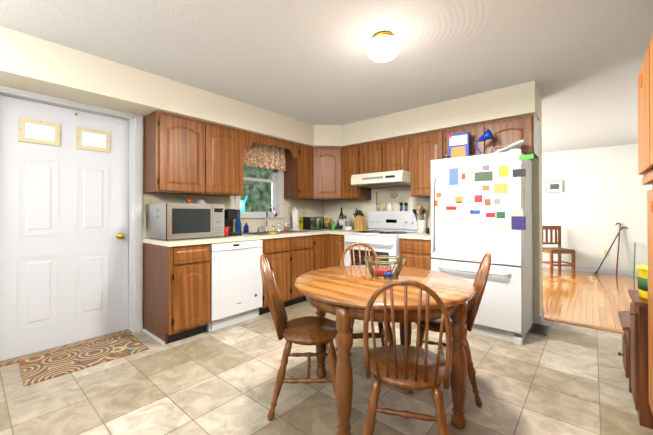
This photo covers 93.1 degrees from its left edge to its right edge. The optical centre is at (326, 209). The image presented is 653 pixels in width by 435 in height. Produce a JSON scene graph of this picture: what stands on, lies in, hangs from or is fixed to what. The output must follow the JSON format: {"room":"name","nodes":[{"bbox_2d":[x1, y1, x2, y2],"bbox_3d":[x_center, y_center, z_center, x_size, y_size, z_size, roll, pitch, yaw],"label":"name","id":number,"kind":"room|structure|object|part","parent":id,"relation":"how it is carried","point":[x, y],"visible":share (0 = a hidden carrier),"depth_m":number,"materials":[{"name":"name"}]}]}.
{"room":"kitchen","nodes":[
{"label":"kitchen","id":0,"kind":"room"},
{"bbox_2d":[142,117,323,320],"bbox_3d":[-1.743,-0.020,3.342,0.160,2.440,5.550,0,-1,41],"label":"wall","id":1,"kind":"structure","parent":0,"point":[314,208],"depth_m":3.90,"materials":[{"name":"beige paint"}]},
{"bbox_2d":[0,95,128,360],"bbox_3d":[-2.272,0.142,2.713,0.122,2.080,0.947,0,-1,41],"label":"entry door","id":2,"kind":"structure","parent":1,"relation":"in","point":[64,226],"depth_m":2.69,"materials":[{"name":"white"}]},
{"bbox_2d":[0,85,142,366],"bbox_3d":[-2.262,0.101,2.711,0.172,2.189,1.127,0,-1,41],"label":"door frame","id":3,"kind":"structure","parent":1,"relation":"attached to","point":[135,222],"depth_m":3.04,"materials":[{"name":"white wood"}]},
{"bbox_2d":[143,199,151,210],"bbox_3d":[-1.819,-0.051,3.117,0.014,0.114,0.116,0,-1,41],"label":"switch plate","id":4,"kind":"object","parent":1,"relation":"attached to","point":[147,201],"depth_m":3.12,"materials":[{"name":"beige plastic"}]},
{"bbox_2d":[143,110,246,195],"bbox_3d":[-1.400,-0.553,3.367,0.327,0.762,0.965,0,-1,41],"label":"upper cabinet","id":5,"kind":"object","parent":1,"relation":"attached to","point":[186,155],"depth_m":3.15,"materials":[{"name":"brown wood"}]},
{"bbox_2d":[142,224,325,239],"bbox_3d":[-0.935,0.249,4.140,0.020,0.085,2.776,0,-1,41],"label":"backsplash","id":6,"kind":"structure","parent":1,"relation":"attached to","point":[254,228],"depth_m":4.14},
{"bbox_2d":[235,146,284,217],"bbox_3d":[-0.945,-0.402,4.248,0.185,1.022,0.820,0,-1,41],"label":"kitchen window","id":7,"kind":"structure","parent":1,"relation":"in","point":[263,189],"depth_m":4.29,"materials":[{"name":"white"}]},
{"bbox_2d":[243,142,285,170],"bbox_3d":[-0.867,-0.726,4.143,0.042,0.337,0.850,0,-1,41],"label":"valance curtain","id":8,"kind":"object","parent":7,"relation":"attached to","point":[262,155],"visible":0.67,"depth_m":4.20,"materials":[{"name":"fabric"}]},
{"bbox_2d":[283,142,314,199],"bbox_3d":[-0.374,-0.545,4.529,0.372,0.762,0.330,0,-1,41],"label":"upper cabinet","id":9,"kind":"object","parent":1,"relation":"attached to","point":[297,175],"depth_m":4.40,"materials":[{"name":"brown wood"}]},
{"bbox_2d":[0,267,652,434],"bbox_3d":[1.127,1.231,3.407,4.700,0.060,9.800,0,-1,41],"label":"floor","id":10,"kind":"structure","parent":0,"point":[563,379],"depth_m":2.06,"materials":[{"name":"tile"}]},
{"bbox_2d":[18,333,148,386],"bbox_3d":[-1.966,1.190,2.536,0.530,0.008,0.783,0,-1,41],"label":"doormat","id":11,"kind":"object","parent":10,"relation":"on","point":[34,370],"visible":1,"depth_m":2.47,"materials":[{"name":"brown"}]},
{"bbox_2d":[142,240,213,344],"bbox_3d":[-1.472,0.761,3.040,0.632,0.876,0.388,0,-1,41],"label":"base cabinet","id":12,"kind":"object","parent":10,"relation":"on","point":[176,289],"depth_m":2.84,"materials":[{"name":"brown wood"}]},
{"bbox_2d":[142,229,337,247],"bbox_3d":[-0.702,0.310,3.941,0.632,0.039,2.776,0,-1,41],"label":"countertop","id":13,"kind":"structure","parent":12,"relation":"on","point":[203,240],"depth_m":3.11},
{"bbox_2d":[146,199,223,240],"bbox_3d":[-1.433,0.085,3.162,0.484,0.398,0.588,0,-1,41],"label":"microwave","id":14,"kind":"object","parent":13,"relation":"on","point":[167,221],"depth_m":2.97,"materials":[{"name":"silver metal"}]},
{"bbox_3d":[-1.424,-0.088,3.302,0.128,0.052,0.307,0,-1,41],"label":"items on top of the microwave","id":15,"kind":"part","parent":14,"relation":"part of","materials":[{"name":"multicoloured plastic"}]},
{"bbox_2d":[223,227,228,236],"bbox_3d":[-1.077,0.232,3.295,0.072,0.105,0.070,0,-1,41],"label":"cup","id":16,"kind":"object","parent":13,"relation":"on","point":[226,230],"visible":0.77,"depth_m":3.27,"materials":[{"name":"red plastic"}]},
{"bbox_2d":[224,209,241,235],"bbox_3d":[-1.133,0.136,3.522,0.330,0.300,0.170,0,-1,41],"label":"coffee maker","id":17,"kind":"object","parent":13,"relation":"on","point":[230,215],"visible":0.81,"depth_m":3.44,"materials":[{"name":"black plastic"}]},
{"bbox_2d":[236,213,241,232],"bbox_3d":[-1.088,0.164,3.852,0.093,0.250,0.064,0,-1,41],"label":"spray bottle","id":18,"kind":"object","parent":13,"relation":"on","point":[238,225],"visible":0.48,"depth_m":3.83,"materials":[{"name":"blue plastic"}]},
{"bbox_2d":[244,223,248,232],"bbox_3d":[-1.027,0.226,3.957,0.060,0.127,0.060,0,-1,41],"label":"dish soap","id":19,"kind":"object","parent":13,"relation":"on","point":[246,228],"visible":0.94,"depth_m":3.94,"materials":[{"name":"blue plastic"}]},
{"bbox_2d":[257,206,279,231],"bbox_3d":[-0.707,0.119,4.062,0.209,0.336,0.376,0,-1,41],"label":"faucet","id":20,"kind":"object","parent":13,"relation":"on","point":[266,228],"visible":1,"depth_m":4.07,"materials":[{"name":"silver metal"}]},
{"bbox_2d":[246,228,293,235],"bbox_3d":[-0.657,0.374,3.968,0.460,0.175,0.830,0,-1,41],"label":"sink","id":21,"kind":"object","parent":13,"relation":"in","point":[249,233],"depth_m":3.94,"materials":[{"name":"silver metal"}]},
{"bbox_2d":[284,223,288,229],"bbox_3d":[-0.574,0.238,4.478,0.076,0.110,0.068,0,-1,41],"label":"scrub","id":22,"kind":"object","parent":13,"relation":"on","point":[286,227],"visible":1,"depth_m":4.45,"materials":[{"name":"orange"}]},
{"bbox_2d":[290,207,300,229],"bbox_3d":[-0.453,0.126,4.507,0.150,0.335,0.148,0,-1,41],"label":"paper towel","id":23,"kind":"object","parent":13,"relation":"on","point":[295,219],"visible":1,"depth_m":4.46,"materials":[{"name":"white paper"}]},
{"bbox_2d":[299,217,302,229],"bbox_3d":[-0.418,0.199,4.661,0.071,0.190,0.110,0,-1,41],"label":"box","id":24,"kind":"object","parent":13,"relation":"on","point":[301,223],"visible":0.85,"depth_m":4.66,"materials":[{"name":"yellow cardboard"}]},
{"bbox_2d":[303,217,323,229],"bbox_3d":[-0.203,0.200,4.677,0.295,0.190,0.160,0,-1,-43],"label":"toaster","id":25,"kind":"object","parent":13,"relation":"on","point":[313,223],"visible":0.98,"depth_m":4.61,"materials":[{"name":"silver metal"}]},
{"bbox_2d":[324,218,338,228],"bbox_3d":[0.062,0.208,4.861,0.275,0.177,0.176,0,0,35],"label":"basket","id":26,"kind":"object","parent":13,"relation":"on","point":[327,222],"visible":0.62,"depth_m":4.82,"materials":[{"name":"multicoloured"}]},
{"bbox_2d":[339,207,342,228],"bbox_3d":[0.229,0.127,4.726,0.076,0.335,0.076,0,-1,41],"label":"wine bottle","id":27,"kind":"object","parent":13,"relation":"on","point":[341,220],"visible":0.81,"depth_m":4.69,"materials":[{"name":"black glass"}]},
{"bbox_2d":[343,215,349,229],"bbox_3d":[0.296,0.182,4.635,0.090,0.225,0.130,0,-1,41],"label":"can opener","id":28,"kind":"object","parent":13,"relation":"on","point":[346,217],"visible":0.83,"depth_m":4.62,"materials":[{"name":"white plastic"}]},
{"bbox_2d":[206,240,262,331],"bbox_3d":[-1.144,0.762,3.417,0.625,0.867,0.601,0,-1,41],"label":"dishwasher","id":29,"kind":"object","parent":10,"relation":"on","point":[236,287],"visible":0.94,"depth_m":3.18,"materials":[{"name":"white metal"}]},
{"bbox_2d":[234,232,329,314],"bbox_3d":[-0.551,0.768,4.073,0.685,0.876,1.158,0,-1,41],"label":"base cabinet","id":30,"kind":"object","parent":10,"relation":"on","point":[290,257],"depth_m":3.80,"materials":[{"name":"brown wood"}]},
{"bbox_2d":[338,228,368,231],"bbox_3d":[0.350,0.313,4.450,0.302,0.039,0.632,0,-1,41],"label":"countertop","id":31,"kind":"structure","parent":30,"relation":"on","point":[339,230],"depth_m":4.43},
{"bbox_2d":[345,220,351,229],"bbox_3d":[0.318,0.218,4.491,0.104,0.150,0.104,0,-1,41],"label":"canister","id":32,"kind":"object","parent":31,"relation":"on","point":[348,224],"visible":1,"depth_m":4.45,"materials":[{"name":"white"}]},
{"bbox_2d":[353,208,366,229],"bbox_3d":[0.483,0.135,4.533,0.173,0.316,0.110,0,-1,41],"label":"knife block","id":33,"kind":"object","parent":31,"relation":"on","point":[360,223],"visible":1,"depth_m":4.50,"materials":[{"name":"brown wood"}]},
{"bbox_2d":[260,254,337,420],"bbox_3d":[-0.156,0.737,1.957,0.511,0.914,0.432,0,0,-1],"label":"chair","id":34,"kind":"object","parent":10,"relation":"on","point":[312,330],"visible":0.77,"depth_m":1.85,"materials":[{"name":"brown wood"}]},
{"bbox_2d":[330,232,345,266],"bbox_3d":[0.328,0.771,4.440,0.326,0.876,0.672,0,-1,41],"label":"base cabinet","id":35,"kind":"object","parent":10,"relation":"on","point":[336,238],"depth_m":4.22,"materials":[{"name":"brown wood"}]},
{"bbox_2d":[336,242,392,350],"bbox_3d":[0.305,0.740,2.470,0.432,0.914,0.511,0,0,-4],"label":"chair","id":36,"kind":"object","parent":10,"relation":"on","point":[380,334],"visible":0.31,"depth_m":2.60,"materials":[{"name":"brown wood"}]},
{"bbox_2d":[344,211,420,265],"bbox_3d":[0.721,0.610,4.060,0.762,1.190,0.720,0,-1,41],"label":"range","id":37,"kind":"object","parent":10,"relation":"on","point":[396,223],"visible":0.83,"depth_m":4.01,"materials":[{"name":"white enameled metal"},{"name":"dark glass"}]},
{"bbox_2d":[387,204,392,210],"bbox_3d":[0.891,-0.038,4.343,0.084,0.107,0.082,0,-1,41],"label":"jar","id":38,"kind":"object","parent":37,"relation":"on","point":[389,207],"depth_m":4.31,"materials":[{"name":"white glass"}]},
{"bbox_2d":[294,265,475,434],"bbox_3d":[0.344,0.815,1.960,1.090,0.750,1.090,0,-1,41],"label":"dining table","id":39,"kind":"object","parent":10,"relation":"on","point":[343,294],"visible":0.75,"depth_m":1.67,"materials":[{"name":"brown wood"}]},
{"bbox_2d":[364,255,405,278],"bbox_3d":[0.387,0.381,2.059,0.277,0.119,0.277,0,-1,41],"label":"basket","id":40,"kind":"object","parent":39,"relation":"on","point":[385,273],"visible":1,"depth_m":2.01,"materials":[{"name":"brown wicker"}]},
{"bbox_2d":[363,279,451,434],"bbox_3d":[0.375,0.733,1.454,0.432,0.914,0.511,0,0,15],"label":"chair","id":41,"kind":"object","parent":10,"relation":"on","point":[405,366],"visible":1,"depth_m":1.33,"materials":[{"name":"brown wood"}]},
{"bbox_2d":[399,236,431,269],"bbox_3d":[1.206,0.765,3.713,0.418,0.876,0.632,0,-1,41],"label":"base cabinet","id":42,"kind":"object","parent":10,"relation":"on","point":[416,251],"depth_m":3.48,"materials":[{"name":"brown wood"}]},
{"bbox_2d":[402,232,430,239],"bbox_3d":[1.206,0.308,3.716,0.418,0.039,0.632,0,-1,41],"label":"countertop","id":43,"kind":"structure","parent":42,"relation":"on","point":[425,236],"depth_m":3.52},
{"bbox_2d":[413,205,427,232],"bbox_3d":[1.206,0.113,3.942,0.193,0.354,0.193,0,-1,41],"label":"utensil crock","id":44,"kind":"object","parent":43,"relation":"on","point":[421,226],"visible":1,"depth_m":3.89,"materials":[{"name":"beige ceramic"}]},
{"bbox_2d":[408,252,490,407],"bbox_3d":[0.838,0.738,2.118,0.511,0.914,0.432,0,0,21],"label":"chair","id":45,"kind":"object","parent":10,"relation":"on","point":[479,284],"visible":0.54,"depth_m":1.98,"materials":[{"name":"brown wood"}]},
{"bbox_2d":[431,149,533,344],"bbox_3d":[1.650,0.328,3.202,0.910,1.742,0.740,0,-1,41],"label":"fridge","id":46,"kind":"object","parent":10,"relation":"on","point":[481,206],"visible":0.88,"depth_m":2.93,"materials":[{"name":"white metal"}]},
{"bbox_2d":[448,131,469,157],"bbox_3d":[1.427,-0.674,3.333,0.210,0.300,0.072,0,-1,37],"label":"cereal box","id":47,"kind":"object","parent":46,"relation":"on","point":[458,144],"visible":0.79,"depth_m":3.30,"materials":[{"name":"blue"}]},
{"bbox_2d":[475,129,493,154],"bbox_3d":[1.604,-0.674,3.143,0.176,0.297,0.120,0,-1,41],"label":"desk lamp","id":48,"kind":"object","parent":46,"relation":"on","point":[487,134],"visible":0.73,"depth_m":3.12,"materials":[{"name":"blue metal"}]},
{"bbox_2d":[491,140,523,152],"bbox_3d":[1.765,-0.594,3.021,0.272,0.128,0.204,0,0,31],"label":"dish rack","id":49,"kind":"object","parent":46,"relation":"on","point":[516,144],"visible":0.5,"depth_m":2.96,"materials":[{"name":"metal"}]},
{"bbox_2d":[530,323,549,335],"bbox_3d":[2.143,1.195,3.102,0.140,0.006,0.320,0,-1,41],"label":"floor vent","id":50,"kind":"object","parent":10,"relation":"in","point":[540,329],"visible":1,"depth_m":3.09,"materials":[{"name":"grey metal"}]},
{"bbox_2d":[542,226,574,272],"bbox_3d":[4.549,0.770,6.135,0.460,0.900,0.410,0,0,1],"label":"dining chair","id":51,"kind":"object","parent":10,"relation":"on","point":[559,250],"visible":0.81,"depth_m":6.19,"materials":[{"name":"brown wood"}]},
{"bbox_2d":[544,317,623,333],"bbox_3d":[2.853,1.194,3.047,1.210,0.008,0.100,0,-1,41],"label":"threshold","id":52,"kind":"object","parent":10,"relation":"on","point":[586,325],"depth_m":3.19,"materials":[{"name":"brown wood"}]},
{"bbox_2d":[593,223,626,275],"bbox_3d":[5.324,0.730,5.806,0.564,0.985,0.146,0,0,8],"label":"cane","id":53,"kind":"object","parent":10,"relation":"on","point":[620,229],"depth_m":5.79,"materials":[{"name":"black"}]},
{"bbox_2d":[617,310,631,392],"bbox_3d":[2.234,0.911,2.064,0.427,0.560,0.430,0,-1,41],"label":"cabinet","id":54,"kind":"object","parent":10,"relation":"on","point":[624,316],"visible":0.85,"depth_m":2.10,"materials":[{"name":"brown wood"}]},
{"bbox_2d":[633,242,635,277],"bbox_3d":[5.559,0.906,5.582,0.287,0.626,0.019,0,-1,-40],"label":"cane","id":55,"kind":"object","parent":10,"relation":"on","point":[635,242],"depth_m":5.57,"materials":[{"name":"green"}]},
{"bbox_2d":[628,289,652,428],"bbox_3d":[2.046,0.848,1.660,0.618,0.680,0.370,0,-1,41],"label":"base cabinet","id":56,"kind":"object","parent":10,"relation":"on","point":[638,313],"visible":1,"depth_m":1.71,"materials":[{"name":"brown wood"}]},
{"bbox_2d":[636,265,647,299],"bbox_3d":[1.888,0.417,1.758,0.180,0.182,0.177,0,-1,41],"label":"tub","id":57,"kind":"object","parent":56,"relation":"on","point":[642,276],"visible":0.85,"depth_m":1.77,"materials":[{"name":"yellow plastic"}]},
{"bbox_2d":[638,34,652,414],"bbox_3d":[0.877,0.213,0.282,0.592,1.930,3.220,0,-1,41],"label":"pantry","id":58,"kind":"object","parent":10,"relation":"on","point":[645,122],"visible":1,"depth_m":1.53,"materials":[{"name":"brown wood"}]},
{"bbox_2d":[0,0,652,152],"bbox_3d":[1.127,-1.279,3.425,4.700,0.080,9.800,0,-1,41],"label":"ceiling","id":59,"kind":"structure","parent":0,"point":[579,62],"depth_m":2.40,"materials":[{"name":"white paint"}]},
{"bbox_2d":[0,26,539,146],"bbox_3d":[-0.621,-1.096,2.222,3.008,0.302,5.296,0,-1,41],"label":"soffit ceiling","id":60,"kind":"structure","parent":59,"relation":"attached to","point":[31,63],"depth_m":3.03,"materials":[{"name":"beige paint"}]},
{"bbox_2d":[366,31,400,61],"bbox_3d":[0.410,-1.167,2.230,0.244,0.160,0.244,0,-1,41],"label":"ceiling light","id":61,"kind":"object","parent":59,"relation":"attached to","point":[383,46],"visible":1,"depth_m":2.16,"materials":[{"name":"white glass"}]},
{"bbox_2d":[324,96,542,322],"bbox_3d":[1.181,-0.013,4.324,3.000,2.440,0.250,0,-1,41],"label":"wall","id":62,"kind":"structure","parent":0,"point":[332,209],"depth_m":4.02,"materials":[{"name":"beige paint"}]},
{"bbox_2d":[311,147,350,200],"bbox_3d":[-0.002,-0.543,4.728,0.677,0.762,0.677,0,-1,41],"label":"upper cabinet","id":63,"kind":"object","parent":62,"relation":"attached to","point":[326,162],"depth_m":4.54,"materials":[{"name":"brown wood"}]},
{"bbox_2d":[343,144,370,199],"bbox_3d":[0.434,-0.545,4.555,0.430,0.762,0.372,0,-1,41],"label":"upper cabinet","id":64,"kind":"object","parent":62,"relation":"attached to","point":[352,155],"depth_m":4.44,"materials":[{"name":"brown wood"}]},
{"bbox_2d":[328,224,430,231],"bbox_3d":[0.767,0.252,4.496,2.100,0.085,0.019,0,-1,41],"label":"backsplash","id":65,"kind":"structure","parent":62,"relation":"attached to","point":[429,227],"depth_m":4.62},
{"bbox_2d":[351,170,410,187],"bbox_3d":[0.788,-0.401,4.150,0.758,0.156,0.522,0,-1,41],"label":"range hood","id":66,"kind":"object","parent":62,"relation":"attached to","point":[387,179],"visible":0.96,"depth_m":3.94,"materials":[{"name":"beige metal"}]},
{"bbox_2d":[363,135,410,173],"bbox_3d":[0.851,-0.706,4.228,0.770,0.444,0.327,0,-1,41],"label":"upper cabinet","id":67,"kind":"object","parent":62,"relation":"attached to","point":[394,154],"depth_m":4.06,"materials":[{"name":"brown wood"}]},
{"bbox_2d":[390,192,396,197],"bbox_3d":[0.943,-0.212,4.356,0.118,0.094,0.012,0,-1,41],"label":"wall plaque","id":68,"kind":"object","parent":62,"relation":"attached to","point":[393,194],"visible":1,"depth_m":4.35,"materials":[{"name":"brown ceramic"}]},
{"bbox_2d":[411,130,442,196],"bbox_3d":[1.305,-0.550,3.838,0.426,0.762,0.327,0,-1,41],"label":"upper cabinet","id":69,"kind":"object","parent":62,"relation":"attached to","point":[425,147],"depth_m":3.74,"materials":[{"name":"brown wood"}]},
{"bbox_2d":[443,114,538,157],"bbox_3d":[1.798,-0.744,3.417,0.873,0.379,0.327,0,-1,41],"label":"upper cabinet","id":70,"kind":"object","parent":62,"relation":"attached to","point":[505,132],"depth_m":3.19,"materials":[{"name":"brown wood"}]},
{"bbox_2d":[534,311,543,318],"bbox_3d":[1.387,1.157,4.314,2.714,0.100,0.014,0,-1,41],"label":"baseboard","id":71,"kind":"structure","parent":62,"relation":"attached to","point":[541,316],"depth_m":3.27,"materials":[{"name":"white"}]},
{"bbox_2d":[542,143,648,270],"bbox_3d":[4.274,0.006,7.008,4.200,2.440,0.150,0,-1,41],"label":"wall","id":72,"kind":"structure","parent":0,"point":[596,200],"depth_m":6.04,"materials":[{"name":"white paint"}]},
{"bbox_2d":[546,180,562,192],"bbox_3d":[4.773,-0.485,6.468,0.285,0.245,0.021,0,-1,41],"label":"thermostat","id":73,"kind":"object","parent":72,"relation":"attached to","point":[554,186],"visible":0.98,"depth_m":6.46,"materials":[{"name":"beige plastic"}]},
{"bbox_2d":[542,263,637,275],"bbox_3d":[4.332,1.175,6.837,3.899,0.100,0.019,0,-1,41],"label":"baseboard","id":74,"kind":"structure","parent":72,"relation":"attached to","point":[577,268],"depth_m":6.03,"materials":[{"name":"white wood"}]}
]}

